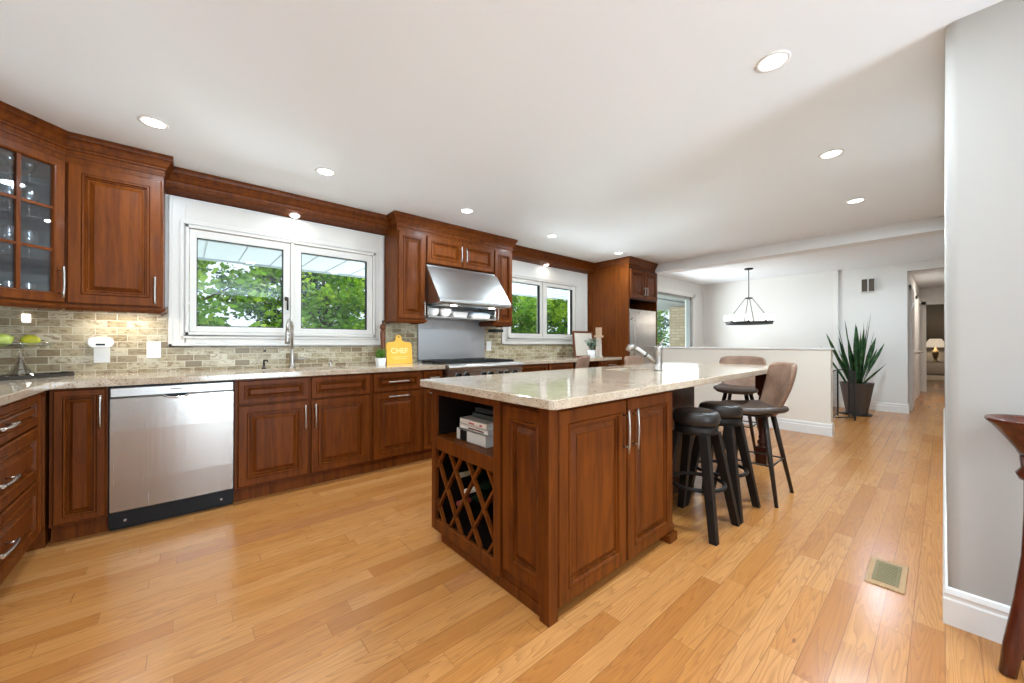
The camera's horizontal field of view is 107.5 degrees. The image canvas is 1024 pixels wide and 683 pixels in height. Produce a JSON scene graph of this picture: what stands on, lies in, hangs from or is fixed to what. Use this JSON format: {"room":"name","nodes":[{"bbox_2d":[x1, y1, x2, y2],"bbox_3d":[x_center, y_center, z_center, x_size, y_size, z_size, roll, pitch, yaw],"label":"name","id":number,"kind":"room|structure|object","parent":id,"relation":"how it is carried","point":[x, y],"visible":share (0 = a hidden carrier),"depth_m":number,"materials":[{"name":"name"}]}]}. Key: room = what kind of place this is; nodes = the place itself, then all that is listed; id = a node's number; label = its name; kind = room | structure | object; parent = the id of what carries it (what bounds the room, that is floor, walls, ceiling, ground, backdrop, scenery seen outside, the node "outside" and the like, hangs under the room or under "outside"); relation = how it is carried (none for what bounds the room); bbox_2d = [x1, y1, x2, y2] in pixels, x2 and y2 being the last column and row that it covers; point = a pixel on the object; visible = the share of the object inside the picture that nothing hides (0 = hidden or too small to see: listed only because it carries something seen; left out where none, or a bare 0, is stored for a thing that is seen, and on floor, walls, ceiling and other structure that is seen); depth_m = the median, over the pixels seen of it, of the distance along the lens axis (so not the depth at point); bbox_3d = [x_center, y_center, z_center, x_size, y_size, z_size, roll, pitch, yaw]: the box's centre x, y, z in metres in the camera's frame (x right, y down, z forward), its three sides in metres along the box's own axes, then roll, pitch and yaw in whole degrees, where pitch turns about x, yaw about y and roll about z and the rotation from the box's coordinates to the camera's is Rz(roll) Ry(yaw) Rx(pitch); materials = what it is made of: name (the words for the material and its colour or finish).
{"room":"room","nodes":[
{"label":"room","id":0,"kind":"room"},
{"bbox_2d":[0,192,573,374],"bbox_3d":[-0.859,-0.063,4.483,7.270,2.420,0.170,0,0,-41],"label":"wall","id":1,"kind":"structure","parent":0,"point":[65,333],"depth_m":2.77,"materials":[{"name":"stone"}]},
{"bbox_2d":[0,130,65,309],"bbox_3d":[-2.983,-0.679,2.112,0.644,0.968,0.637,0,0,-41],"label":"upper cabinet","id":2,"kind":"object","parent":1,"relation":"attached to","point":[32,175],"visible":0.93,"depth_m":2.28,"materials":[{"name":"brown wood"}]},
{"bbox_2d":[0,101,173,185],"bbox_3d":[-2.563,-1.215,2.137,0.450,0.136,1.490,0,0,-1],"label":"trim","id":3,"kind":"structure","parent":1,"relation":"attached to","point":[17,122],"depth_m":2.34,"materials":[{"name":"brown wood"}]},
{"bbox_2d":[87,337,113,347],"bbox_3d":[-2.849,0.006,2.603,0.124,0.074,0.037,0,0,-41],"label":"plug","id":4,"kind":"object","parent":1,"relation":"attached to","point":[94,342],"visible":1,"depth_m":2.59,"materials":[{"name":"white plastic"}]},
{"bbox_2d":[94,347,109,362],"bbox_3d":[-2.861,0.087,2.621,0.078,0.120,0.009,0,0,-41],"label":"wall outlet","id":5,"kind":"object","parent":1,"relation":"attached to","point":[101,355],"visible":0.86,"depth_m":2.62,"materials":[{"name":"white plastic"}]},
{"bbox_2d":[64,156,166,315],"bbox_3d":[-2.660,-0.677,2.556,0.459,0.968,0.372,0,0,-41],"label":"upper cabinet","id":6,"kind":"object","parent":1,"relation":"attached to","point":[115,216],"visible":0.99,"depth_m":2.44,"materials":[{"name":"brown wood"}]},
{"bbox_2d":[146,342,160,357],"bbox_3d":[-2.663,0.062,2.793,0.078,0.122,0.010,0,0,-41],"label":"wall switch","id":7,"kind":"object","parent":1,"relation":"attached to","point":[153,349],"visible":1,"depth_m":2.79,"materials":[{"name":"white plastic"}]},
{"bbox_2d":[168,196,382,346],"bbox_3d":[-1.996,-0.532,3.412,1.661,1.146,0.176,0,0,-41],"label":"window","id":8,"kind":"structure","parent":1,"relation":"in","point":[190,221],"depth_m":3.26,"materials":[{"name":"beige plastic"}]},
{"bbox_2d":[165,166,388,235],"bbox_3d":[-1.926,-1.197,3.334,1.693,0.162,0.180,0,0,-41],"label":"trim","id":9,"kind":"structure","parent":1,"relation":"attached to","point":[181,182],"depth_m":3.17,"materials":[{"name":"brown wood"}]},
{"bbox_2d":[198,240,567,299],"bbox_3d":[-1.414,-1.000,5.018,7.450,0.200,1.360,0,0,-41],"label":"soffit","id":10,"kind":"structure","parent":1,"relation":"attached to","point":[207,250],"depth_m":4.34,"materials":[{"name":"grey"}]},
{"bbox_2d":[384,226,426,324],"bbox_3d":[-1.101,-0.671,3.913,0.341,0.968,0.372,0,0,-41],"label":"upper cabinet","id":11,"kind":"object","parent":1,"relation":"attached to","point":[405,249],"visible":0.99,"depth_m":3.81,"materials":[{"name":"brown wood"}]},
{"bbox_2d":[418,310,484,360],"bbox_3d":[-0.700,-0.083,4.490,0.924,0.600,0.024,0,0,-41],"label":"backguard","id":12,"kind":"object","parent":1,"relation":"attached to","point":[437,339],"visible":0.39,"depth_m":4.46,"materials":[{"name":"silver metal"}]},
{"bbox_2d":[387,210,517,250],"bbox_3d":[-0.658,-1.205,4.318,1.610,0.136,0.370,0,0,-41],"label":"trim","id":13,"kind":"structure","parent":1,"relation":"attached to","point":[395,218],"depth_m":4.07,"materials":[{"name":"brown wood"}]},
{"bbox_2d":[426,233,493,273],"bbox_3d":[-0.642,-0.986,4.313,0.902,0.335,0.372,0,0,-41],"label":"upper cabinet","id":14,"kind":"object","parent":1,"relation":"attached to","point":[442,251],"visible":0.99,"depth_m":4.17,"materials":[{"name":"brown wood"}]},
{"bbox_2d":[426,305,495,321],"bbox_3d":[-0.635,-0.311,4.311,0.900,0.125,0.335,0,0,-41],"label":"wall shelf","id":15,"kind":"object","parent":1,"relation":"attached to","point":[493,312],"visible":0.65,"depth_m":4.25,"materials":[{"name":"silver metal"}]},
{"bbox_2d":[467,312,490,318],"bbox_3d":[-0.403,-0.305,4.463,0.290,0.078,0.170,0,0,-41],"label":"serving dish","id":16,"kind":"object","parent":15,"relation":"on","point":[470,314],"visible":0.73,"depth_m":4.38,"materials":[{"name":"white ceramic"}]},
{"bbox_2d":[426,264,510,311],"bbox_3d":[-0.548,-0.590,4.233,0.933,0.438,0.578,0,0,-41],"label":"range hood","id":17,"kind":"object","parent":1,"relation":"attached to","point":[446,287],"visible":0.86,"depth_m":4.05,"materials":[{"name":"silver metal"}]},
{"bbox_2d":[478,247,513,327],"bbox_3d":[-0.191,-0.668,4.705,0.323,0.968,0.372,0,0,-41],"label":"upper cabinet","id":18,"kind":"object","parent":1,"relation":"attached to","point":[502,258],"visible":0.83,"depth_m":4.61,"materials":[{"name":"brown wood"}]},
{"bbox_2d":[501,260,587,344],"bbox_3d":[0.513,-0.538,5.623,1.821,1.166,0.134,0,0,-41],"label":"window","id":19,"kind":"structure","parent":1,"relation":"in","point":[543,277],"depth_m":5.55,"materials":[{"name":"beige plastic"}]},
{"bbox_2d":[512,245,594,274],"bbox_3d":[0.581,-1.187,5.515,1.928,0.162,0.180,0,0,-41],"label":"trim","id":20,"kind":"structure","parent":1,"relation":"attached to","point":[519,253],"depth_m":5.44,"materials":[{"name":"brown wood"}]},
{"bbox_2d":[594,256,657,271],"bbox_3d":[1.834,-1.197,6.188,0.945,0.136,0.820,0,0,-41],"label":"trim","id":21,"kind":"structure","parent":1,"relation":"attached to","point":[630,261],"depth_m":5.84,"materials":[{"name":"brown wood"}]},
{"bbox_2d":[0,0,1002,287],"bbox_3d":[6.433,-1.331,4.876,19.100,0.120,9.300,0,0,-41],"label":"ceiling","id":22,"kind":"structure","parent":0,"point":[648,130],"depth_m":2.03,"materials":[{"name":"white paint"}]},
{"bbox_2d":[137,115,168,129],"bbox_3d":[-2.096,-1.280,2.198,0.136,0.006,0.136,0,0,-41],"label":"recessed light","id":23,"kind":"object","parent":22,"relation":"in","point":[150,121],"visible":1,"depth_m":2.19,"materials":[{"name":"white plastic"}]},
{"bbox_2d":[724,268,774,324],"bbox_3d":[4.093,-0.780,6.496,0.725,0.968,0.725,0,0,-41],"label":"chandelier","id":24,"kind":"object","parent":22,"relation":"hanging from","point":[748,317],"visible":1,"depth_m":6.40,"materials":[{"name":"black metal"}]},
{"bbox_2d":[755,50,790,72],"bbox_3d":[1.196,-1.282,1.723,0.136,0.006,0.136,0,0,-41],"label":"recessed light","id":25,"kind":"object","parent":22,"relation":"in","point":[775,60],"visible":1,"depth_m":1.72,"materials":[{"name":"white plastic"}]},
{"bbox_2d":[818,149,843,158],"bbox_3d":[2.176,-1.278,2.562,0.136,0.006,0.136,0,0,-41],"label":"recessed light","id":26,"kind":"object","parent":22,"relation":"in","point":[832,153],"visible":1,"depth_m":2.56,"materials":[{"name":"white plastic"}]},
{"bbox_2d":[0,380,1023,682],"bbox_3d":[6.433,1.199,4.865,19.100,0.100,9.300,0,0,-41],"label":"floor","id":27,"kind":"structure","parent":0,"point":[351,579],"depth_m":1.67,"materials":[{"name":"brown wood"}]},
{"bbox_2d":[0,392,44,584],"bbox_3d":[-2.506,0.698,1.574,0.639,0.873,0.830,0,0,-41],"label":"base cabinet","id":28,"kind":"object","parent":27,"relation":"on","point":[22,421],"visible":0.98,"depth_m":1.76,"materials":[{"name":"brown wood"}]},
{"bbox_2d":[26,389,50,551],"bbox_3d":[-2.997,0.701,2.100,0.600,0.873,0.595,0,0,-41],"label":"base cabinet","id":29,"kind":"object","parent":27,"relation":"on","point":[44,537],"visible":0.2,"depth_m":2.09,"materials":[{"name":"brown wood"}]},
{"bbox_2d":[49,386,109,542],"bbox_3d":[-2.657,0.702,2.358,0.223,0.873,0.665,0,0,-41],"label":"base cabinet","id":30,"kind":"object","parent":27,"relation":"on","point":[78,417],"visible":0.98,"depth_m":2.14,"materials":[{"name":"brown wood"}]},
{"bbox_2d":[108,380,233,530],"bbox_3d":[-2.343,0.704,2.627,0.599,0.870,0.635,0,0,-41],"label":"dishwasher","id":31,"kind":"object","parent":27,"relation":"on","point":[171,445],"visible":0.98,"depth_m":2.38,"materials":[{"name":"silver metal"}]},
{"bbox_2d":[233,373,370,502],"bbox_3d":[-1.758,0.705,3.140,0.950,0.873,0.664,0,0,-41],"label":"base cabinet","id":32,"kind":"object","parent":27,"relation":"on","point":[290,433],"visible":0.98,"depth_m":2.87,"materials":[{"name":"brown wood"}]},
{"bbox_2d":[0,362,444,405],"bbox_3d":[-1.708,0.244,2.529,3.105,0.039,1.660,0,0,-41],"label":"countertop","id":33,"kind":"structure","parent":32,"relation":"on","point":[10,390],"depth_m":2.52,"materials":[{"name":"beige stone"}]},
{"bbox_2d":[0,371,73,380],"bbox_3d":[-2.962,0.211,2.241,0.175,0.029,0.509,0,0,4],"label":"serving tray","id":34,"kind":"object","parent":33,"relation":"on","point":[63,373],"visible":1,"depth_m":2.31,"materials":[{"name":"grey metal"}]},
{"bbox_3d":[-2.955,0.112,2.260,0.268,0.206,0.268,0,0,-41],"label":"dish","id":35,"kind":"object","parent":34,"relation":"on","visible":0},
{"bbox_2d":[0,333,14,345],"bbox_3d":[-2.959,-0.009,2.199,0.075,0.075,0.111,0,0,6],"label":"pear","id":36,"kind":"object","parent":35,"relation":"on","point":[5,339],"visible":1,"depth_m":2.18,"materials":[{"name":"green plant"}]},
{"bbox_2d":[19,334,44,345],"bbox_3d":[-2.935,-0.007,2.306,0.119,0.074,0.074,0,0,1],"label":"pear","id":37,"kind":"object","parent":35,"relation":"on","point":[27,340],"visible":1,"depth_m":2.29,"materials":[{"name":"green plant"}]},
{"bbox_2d":[284,318,304,367],"bbox_3d":[-1.895,0.015,3.214,0.124,0.427,0.228,0,0,6],"label":"faucet","id":38,"kind":"object","parent":33,"relation":"on","point":[292,358],"visible":1,"depth_m":3.26,"materials":[{"name":"silver metal"}]},
{"bbox_2d":[374,348,386,365],"bbox_3d":[-1.277,0.144,3.627,0.137,0.171,0.147,0,0,5],"label":"potted grass","id":39,"kind":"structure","parent":33,"relation":"on","point":[380,359],"depth_m":3.61,"materials":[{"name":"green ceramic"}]},
{"bbox_2d":[380,320,385,363],"bbox_3d":[-1.298,0.008,3.776,0.064,0.444,0.064,0,0,-41],"label":"pepper mill","id":40,"kind":"object","parent":33,"relation":"on","point":[382,326],"visible":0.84,"depth_m":3.76,"materials":[{"name":"brown wood"}]},
{"bbox_2d":[385,335,412,363],"bbox_3d":[-1.167,0.083,3.880,0.270,0.302,0.066,0,0,-37],"label":"board","id":41,"kind":"object","parent":33,"relation":"on","point":[398,351],"visible":1,"depth_m":3.87,"materials":[{"name":"orange paint"}]},
{"bbox_2d":[368,370,420,471],"bbox_3d":[-1.218,0.707,3.611,0.483,0.873,0.665,0,0,-41],"label":"base cabinet","id":42,"kind":"object","parent":27,"relation":"on","point":[395,414],"visible":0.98,"depth_m":3.38,"materials":[{"name":"brown wood"}]},
{"bbox_2d":[419,369,442,460],"bbox_3d":[-0.949,0.708,3.845,0.230,0.873,0.665,0,0,-41],"label":"base cabinet","id":43,"kind":"object","parent":27,"relation":"on","point":[426,393],"visible":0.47,"depth_m":3.59,"materials":[{"name":"brown wood"}]},
{"bbox_2d":[421,358,523,377],"bbox_3d":[-0.459,0.676,4.218,0.980,0.940,0.709,0,0,-41],"label":"range","id":44,"kind":"object","parent":27,"relation":"on","point":[480,366],"visible":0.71,"depth_m":3.96,"materials":[{"name":"silver metal"}]},
{"bbox_2d":[520,362,572,371],"bbox_3d":[0.267,0.713,4.903,0.995,0.873,0.665,0,0,-41],"label":"base cabinet","id":45,"kind":"object","parent":27,"relation":"on","point":[551,366],"visible":0.12,"depth_m":4.67,"materials":[{"name":"brown wood"}]},
{"bbox_2d":[514,357,621,364],"bbox_3d":[0.674,0.256,5.274,2.093,0.039,0.643,0,0,-41],"label":"countertop","id":46,"kind":"structure","parent":45,"relation":"on","point":[526,361],"depth_m":4.91,"materials":[{"name":"beige stone"}]},
{"bbox_2d":[572,331,593,356],"bbox_3d":[1.101,0.041,5.772,0.480,0.400,0.062,0,0,-41],"label":"picture frame","id":47,"kind":"object","parent":46,"relation":"on","point":[580,347],"visible":0.71,"depth_m":5.73,"materials":[{"name":"brown wood"}]},
{"bbox_2d":[584,338,597,357],"bbox_3d":[1.133,0.090,5.394,0.183,0.294,0.211,0,0,-7],"label":"potted plant","id":48,"kind":"object","parent":46,"relation":"on","point":[591,344],"visible":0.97,"depth_m":5.35,"materials":[{"name":"green plant"}]},
{"bbox_2d":[594,327,602,356],"bbox_3d":[1.317,0.014,5.707,0.100,0.450,0.100,0,0,-41],"label":"candle holder","id":49,"kind":"object","parent":46,"relation":"on","point":[598,335],"visible":0.88,"depth_m":5.68,"materials":[{"name":"brown wood"}]},
{"bbox_2d":[575,356,589,368],"bbox_3d":[0.666,0.657,4.395,0.487,0.986,0.464,0,0,24],"label":"bar chair","id":50,"kind":"object","parent":27,"relation":"on","point":[582,362],"visible":0.12,"depth_m":4.18,"materials":[{"name":"brown fabric"}]},
{"bbox_2d":[573,360,619,368],"bbox_3d":[1.274,0.716,5.780,0.515,0.873,0.665,0,0,-41],"label":"base cabinet","id":51,"kind":"object","parent":27,"relation":"on","point":[608,362],"visible":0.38,"depth_m":5.52,"materials":[{"name":"brown wood"}]},
{"bbox_2d":[432,374,767,627],"bbox_3d":[1.000,0.704,2.826,3.048,0.873,0.979,0,0,-41],"label":"kitchen island","id":52,"kind":"object","parent":27,"relation":"on","point":[577,493],"visible":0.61,"depth_m":1.74,"materials":[{"name":"brown wood"}]},
{"bbox_2d":[456,490,490,505],"bbox_3d":[-0.203,0.890,2.142,0.250,0.072,0.072,0,0,-41],"label":"wine bottle","id":53,"kind":"object","parent":52,"relation":"in","point":[474,498],"visible":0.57,"depth_m":2.12,"materials":[{"name":"black glass"}]},
{"bbox_2d":[457,427,492,447],"bbox_3d":[-0.132,0.513,2.091,0.241,0.062,0.270,0,0,-41],"label":"book","id":54,"kind":"object","parent":52,"relation":"on","point":[481,440],"visible":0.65,"depth_m":1.98,"materials":[{"name":"beige paper"}]},
{"bbox_2d":[460,423,492,435],"bbox_3d":[-0.117,0.468,2.090,0.241,0.028,0.260,0,0,-41],"label":"book","id":55,"kind":"object","parent":54,"relation":"on","point":[464,426],"visible":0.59,"depth_m":1.98,"materials":[{"name":"beige paper"}]},
{"bbox_2d":[460,415,492,429],"bbox_3d":[-0.120,0.438,2.085,0.241,0.032,0.245,0,0,-41],"label":"book","id":56,"kind":"object","parent":55,"relation":"on","point":[483,424],"visible":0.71,"depth_m":1.99,"materials":[{"name":"beige paper"}]},
{"bbox_2d":[472,411,492,421],"bbox_3d":[-0.066,0.408,2.115,0.240,0.028,0.200,0,0,-41],"label":"book","id":57,"kind":"object","parent":56,"relation":"on","point":[474,414],"visible":0.31,"depth_m":2.04,"materials":[{"name":"grey paper"}]},
{"bbox_2d":[475,405,492,414],"bbox_3d":[-0.056,0.380,2.127,0.240,0.028,0.185,0,0,-41],"label":"book","id":58,"kind":"object","parent":57,"relation":"on","point":[486,409],"visible":0.35,"depth_m":2.07,"materials":[{"name":"grey paper"}]},
{"bbox_2d":[464,478,492,493],"bbox_3d":[-0.149,0.785,2.041,0.250,0.072,0.072,0,0,-41],"label":"wine bottle","id":59,"kind":"object","parent":52,"relation":"in","point":[485,485],"visible":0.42,"depth_m":2.02,"materials":[{"name":"black glass"}]},
{"bbox_2d":[420,362,768,409],"bbox_3d":[1.012,0.246,2.861,3.215,0.039,1.080,0,0,-41],"label":"island countertop","id":60,"kind":"structure","parent":52,"relation":"on","point":[564,388],"depth_m":2.06,"materials":[{"name":"beige stone"}]},
{"bbox_2d":[626,339,664,370],"bbox_3d":[1.035,0.102,2.926,0.298,0.249,0.067,0,0,4],"label":"faucet","id":61,"kind":"object","parent":60,"relation":"on","point":[657,360],"visible":1,"depth_m":2.90,"materials":[{"name":"silver metal"}]},
{"bbox_2d":[587,266,656,364],"bbox_3d":[1.839,0.005,6.177,0.845,2.300,0.833,0,0,-41],"label":"cabinet","id":62,"kind":"object","parent":27,"relation":"on","point":[611,293],"visible":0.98,"depth_m":5.89,"materials":[{"name":"brown wood"}]},
{"bbox_2d":[624,356,644,364],"bbox_3d":[1.485,0.655,4.076,0.487,0.986,0.464,0,0,43],"label":"bar chair","id":63,"kind":"object","parent":27,"relation":"on","point":[628,360],"visible":0.1,"depth_m":4.26,"materials":[{"name":"brown fabric"}]},
{"bbox_2d":[629,309,655,363],"bbox_3d":[1.846,0.317,6.168,0.785,1.635,0.816,0,0,-41],"label":"refrigerator","id":64,"kind":"object","parent":27,"relation":"on","point":[642,322],"visible":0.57,"depth_m":5.91,"materials":[{"name":"silver metal"}]},
{"bbox_2d":[672,407,740,545],"bbox_3d":[1.152,0.781,2.352,0.381,0.714,0.381,0,0,-41],"label":"round stool","id":65,"kind":"object","parent":27,"relation":"on","point":[703,423],"visible":0.94,"depth_m":2.29,"materials":[{"name":"black leather"}]},
{"bbox_2d":[672,407,720,426],"bbox_3d":[1.152,0.469,2.353,0.272,0.089,0.272,0,0,-41],"label":"cushion","id":66,"kind":"object","parent":65,"relation":"on","point":[682,416],"depth_m":2.26,"materials":[{"name":"black leather"}]},
{"bbox_2d":[686,401,760,523],"bbox_3d":[1.446,0.782,2.608,0.381,0.714,0.381,0,0,-41],"label":"round stool","id":67,"kind":"object","parent":27,"relation":"on","point":[730,413],"visible":0.7,"depth_m":2.54,"materials":[{"name":"black leather"}]},
{"bbox_2d":[699,401,742,418],"bbox_3d":[1.446,0.470,2.609,0.272,0.089,0.272,0,0,-41],"label":"cushion","id":68,"kind":"object","parent":67,"relation":"on","point":[727,410],"depth_m":2.50,"materials":[{"name":"black leather"}]},
{"bbox_2d":[713,356,765,454],"bbox_3d":[2.474,0.655,4.103,0.464,0.986,0.487,0,0,43],"label":"bar chair","id":69,"kind":"object","parent":27,"relation":"on","point":[745,386],"visible":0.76,"depth_m":4.12,"materials":[{"name":"brown leather"}]},
{"bbox_2d":[714,362,796,507],"bbox_3d":[1.860,0.650,2.859,0.538,0.986,0.529,0,0,-41],"label":"bar chair","id":70,"kind":"object","parent":27,"relation":"on","point":[780,376],"visible":0.84,"depth_m":2.82,"materials":[{"name":"brown leather"}]},
{"bbox_2d":[833,369,855,420],"bbox_3d":[4.920,0.791,5.562,0.608,0.723,0.253,0,0,-41],"label":"wire rack","id":71,"kind":"object","parent":27,"relation":"on","point":[850,402],"visible":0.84,"depth_m":5.67,"materials":[{"name":"black metal"}]},
{"bbox_2d":[821,316,885,416],"bbox_3d":[5.425,0.346,5.939,0.960,1.615,0.418,0,0,21],"label":"snake plant","id":72,"kind":"object","parent":27,"relation":"on","point":[864,390],"visible":0.91,"depth_m":5.92,"materials":[{"name":"green plant"}]},
{"bbox_2d":[864,556,908,594],"bbox_3d":[1.829,1.131,1.832,0.310,0.009,0.136,0,0,-41],"label":"floor vent","id":73,"kind":"object","parent":27,"relation":"in","point":[892,576],"visible":1,"depth_m":1.81,"materials":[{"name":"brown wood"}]},
{"bbox_2d":[871,560,901,587],"bbox_3d":[1.830,1.129,1.833,0.233,0.002,0.092,0,0,-41],"label":"grille","id":74,"kind":"object","parent":73,"relation":"attached to","point":[886,573],"depth_m":1.83,"materials":[{"name":"green metal"}]},
{"bbox_2d":[926,361,944,374],"bbox_3d":[12.543,0.888,11.098,0.500,0.575,0.600,0,0,-41],"label":"side table","id":75,"kind":"object","parent":27,"relation":"on","point":[926,361],"visible":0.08,"depth_m":10.99,"materials":[{"name":"brown wood"}]},
{"bbox_2d":[926,339,943,361],"bbox_3d":[12.530,0.260,11.116,0.496,0.680,0.496,0,0,-41],"label":"table lamp","id":76,"kind":"object","parent":75,"relation":"on","point":[935,343],"visible":0.93,"depth_m":11.05,"materials":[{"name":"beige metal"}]},
{"bbox_2d":[984,414,1023,679],"bbox_3d":[1.779,0.701,1.274,0.222,0.870,0.222,0,0,-41],"label":"plant stand","id":77,"kind":"object","parent":27,"relation":"on","point":[1011,427],"visible":1,"depth_m":1.27,"materials":[{"name":"red wood"}]},
{"bbox_2d":[657,275,702,346],"bbox_3d":[3.107,-0.049,7.709,2.950,2.420,0.510,0,0,-41],"label":"wall","id":78,"kind":"structure","parent":0,"point":[662,281],"depth_m":8.12,"materials":[{"name":"white paint"}]},
{"bbox_2d":[657,287,694,346],"bbox_3d":[3.177,-0.265,7.486,1.886,1.516,0.120,0,0,-41],"label":"window","id":79,"kind":"structure","parent":78,"relation":"in","point":[661,290],"depth_m":8.00,"materials":[{"name":"white wood"}]},
{"bbox_2d":[662,348,832,423],"bbox_3d":[3.049,0.630,5.580,0.130,1.045,2.620,0,0,-41],"label":"wall","id":80,"kind":"structure","parent":0,"point":[810,398],"depth_m":4.79,"materials":[{"name":"beige paint"}]},
{"bbox_2d":[663,347,833,349],"bbox_3d":[3.054,0.096,5.577,0.160,0.022,2.635,0,0,-41],"label":"trim","id":81,"kind":"structure","parent":80,"relation":"on","point":[663,347],"depth_m":5.23,"materials":[{"name":"white"}]},
{"bbox_2d":[742,416,833,436],"bbox_3d":[3.192,1.078,5.403,0.144,0.147,2.194,0,0,-41],"label":"baseboard","id":82,"kind":"structure","parent":80,"relation":"attached to","point":[817,428],"depth_m":4.75,"materials":[{"name":"white wood"}]},
{"bbox_2d":[703,258,943,403],"bbox_3d":[5.877,-0.053,6.653,0.140,2.420,4.720,0,0,-41],"label":"wall","id":83,"kind":"structure","parent":0,"point":[802,304],"depth_m":6.75,"materials":[{"name":"white paint"}]},
{"bbox_2d":[833,270,838,406],"bbox_3d":[5.748,-0.053,6.667,0.035,2.420,0.070,0,0,-41],"label":"trim","id":84,"kind":"structure","parent":83,"relation":"attached to","point":[835,272],"depth_m":6.66,"materials":[{"name":"white paint"}]},
{"bbox_2d":[861,278,875,292],"bbox_3d":[6.015,-0.947,6.346,0.058,0.225,0.180,0,0,-41],"label":"door chime","id":85,"kind":"object","parent":83,"relation":"attached to","point":[867,285],"visible":1,"depth_m":6.33,"materials":[{"name":"white plastic"}]},
{"bbox_2d":[839,391,916,413],"bbox_3d":[6.915,1.091,8.589,4.284,0.147,3.154,0,0,-41],"label":"baseboard","id":86,"kind":"structure","parent":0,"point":[877,406],"depth_m":6.19,"materials":[{"name":"white wood"}]},
{"bbox_2d":[908,272,918,402],"bbox_3d":[7.960,-0.050,7.511,4.130,2.420,0.120,0,0,-41],"label":"wall","id":87,"kind":"structure","parent":0,"point":[911,281],"depth_m":6.62,"materials":[{"name":"white paint"}]},
{"bbox_2d":[909,285,920,410],"bbox_3d":[7.030,0.106,6.545,0.960,2.100,0.116,0,0,-41],"label":"door","id":88,"kind":"structure","parent":87,"relation":"in","point":[912,352],"depth_m":6.29,"materials":[{"name":"white wood"}]},
{"bbox_2d":[915,296,923,397],"bbox_3d":[8.690,0.112,7.989,0.960,2.100,0.116,0,0,-41],"label":"door","id":89,"kind":"structure","parent":87,"relation":"in","point":[917,303],"depth_m":7.72,"materials":[{"name":"white"}]},
{"bbox_2d":[919,286,943,390],"bbox_3d":[9.917,-0.045,8.499,0.120,2.420,3.800,0,0,-41],"label":"wall","id":90,"kind":"structure","parent":0,"point":[927,294],"depth_m":8.75,"materials":[{"name":"white paint"}]},
{"bbox_2d":[922,301,943,391],"bbox_3d":[9.884,0.119,8.426,0.025,2.090,0.935,0,0,-41],"label":"trim","id":91,"kind":"structure","parent":90,"relation":"attached to","point":[924,383],"depth_m":8.74,"materials":[{"name":"white wood"}]},
{"bbox_2d":[926,304,944,375],"bbox_3d":[11.584,-0.039,9.950,4.300,2.420,4.000,0,0,-41],"label":"wall","id":92,"kind":"structure","parent":0,"point":[934,314],"depth_m":11.48,"materials":[{"name":"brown paint"}]},
{"bbox_2d":[944,0,1023,605],"bbox_3d":[5.797,-0.074,1.759,6.406,2.420,4.942,0,0,-41],"label":"wall","id":93,"kind":"structure","parent":0,"point":[984,160],"depth_m":1.45,"materials":[{"name":"grey paint"}]},
{"bbox_2d":[655,216,943,274],"bbox_3d":[3.305,-1.200,5.210,0.220,0.140,3.528,0,0,-41],"label":"ceiling beam","id":94,"kind":"structure","parent":93,"relation":"attached to","point":[935,225],"depth_m":4.58,"materials":[{"name":"white paint"}]},
{"bbox_2d":[943,408,1010,643],"bbox_3d":[5.770,1.062,1.774,6.420,0.147,4.906,0,0,-41],"label":"baseboard","id":95,"kind":"structure","parent":93,"relation":"attached to","point":[974,614],"depth_m":1.47,"materials":[{"name":"white"}]},
{"label":"outside","id":96,"kind":"structure","parent":0,"visible":0},
{"bbox_3d":[-13.481,1.810,30.715,100.000,0.100,55.950,0,0,-41],"label":"ground","id":97,"kind":"structure","parent":96,"visible":0},
{"bbox_2d":[197,259,271,325],"bbox_3d":[-6.599,-0.776,6.678,4.368,5.280,3.685,0,0,-11],"label":"tree","id":98,"kind":"object","parent":97,"relation":"on","point":[244,282],"visible":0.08,"depth_m":6.89,"materials":[{"name":"green plant"}]},
{"bbox_2d":[210,268,360,327],"bbox_3d":[-8.148,-1.515,14.079,4.759,7.022,7.575,0,0,-29],"label":"tree","id":99,"kind":"object","parent":97,"relation":"on","point":[271,278],"visible":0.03,"depth_m":13.26,"materials":[{"name":"green plant"}]},
{"bbox_2d":[231,265,366,334],"bbox_3d":[-4.557,-0.767,8.958,3.685,5.280,4.368,0,0,-31],"label":"tree","id":100,"kind":"object","parent":97,"relation":"on","point":[345,301],"visible":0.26,"depth_m":8.50,"materials":[{"name":"green plant"}]},
{"bbox_2d":[511,295,567,333],"bbox_3d":[0.623,-0.647,13.446,3.685,5.280,4.368,0,0,39],"label":"tree","id":101,"kind":"object","parent":97,"relation":"on","point":[522,315],"visible":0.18,"depth_m":12.82,"materials":[{"name":"green plant"}]},
{"bbox_2d":[657,310,668,346],"bbox_3d":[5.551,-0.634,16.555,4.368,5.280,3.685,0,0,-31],"label":"tree","id":102,"kind":"object","parent":97,"relation":"on","point":[659,317],"visible":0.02,"depth_m":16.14,"materials":[{"name":"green plant"}]},
{"bbox_3d":[0.193,1.633,8.149,17.000,0.060,3.950,0,0,-41],"label":"patio","id":103,"kind":"object","parent":97,"relation":"on","visible":0},
{"bbox_2d":[669,306,684,346],"bbox_3d":[4.566,0.361,9.938,0.860,2.500,0.400,0,0,-41],"label":"brick pillar","id":104,"kind":"structure","parent":103,"relation":"on","point":[676,314],"depth_m":9.65,"materials":[{"name":"beige brick"}]},
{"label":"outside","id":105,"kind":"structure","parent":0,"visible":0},
{"bbox_2d":[559,295,684,310],"bbox_3d":[3.234,-0.934,8.817,4.550,0.060,1.690,0,0,-41],"label":"soffit dining","id":106,"kind":"structure","parent":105,"point":[663,303],"depth_m":8.77,"materials":[{"name":"grey paint"}]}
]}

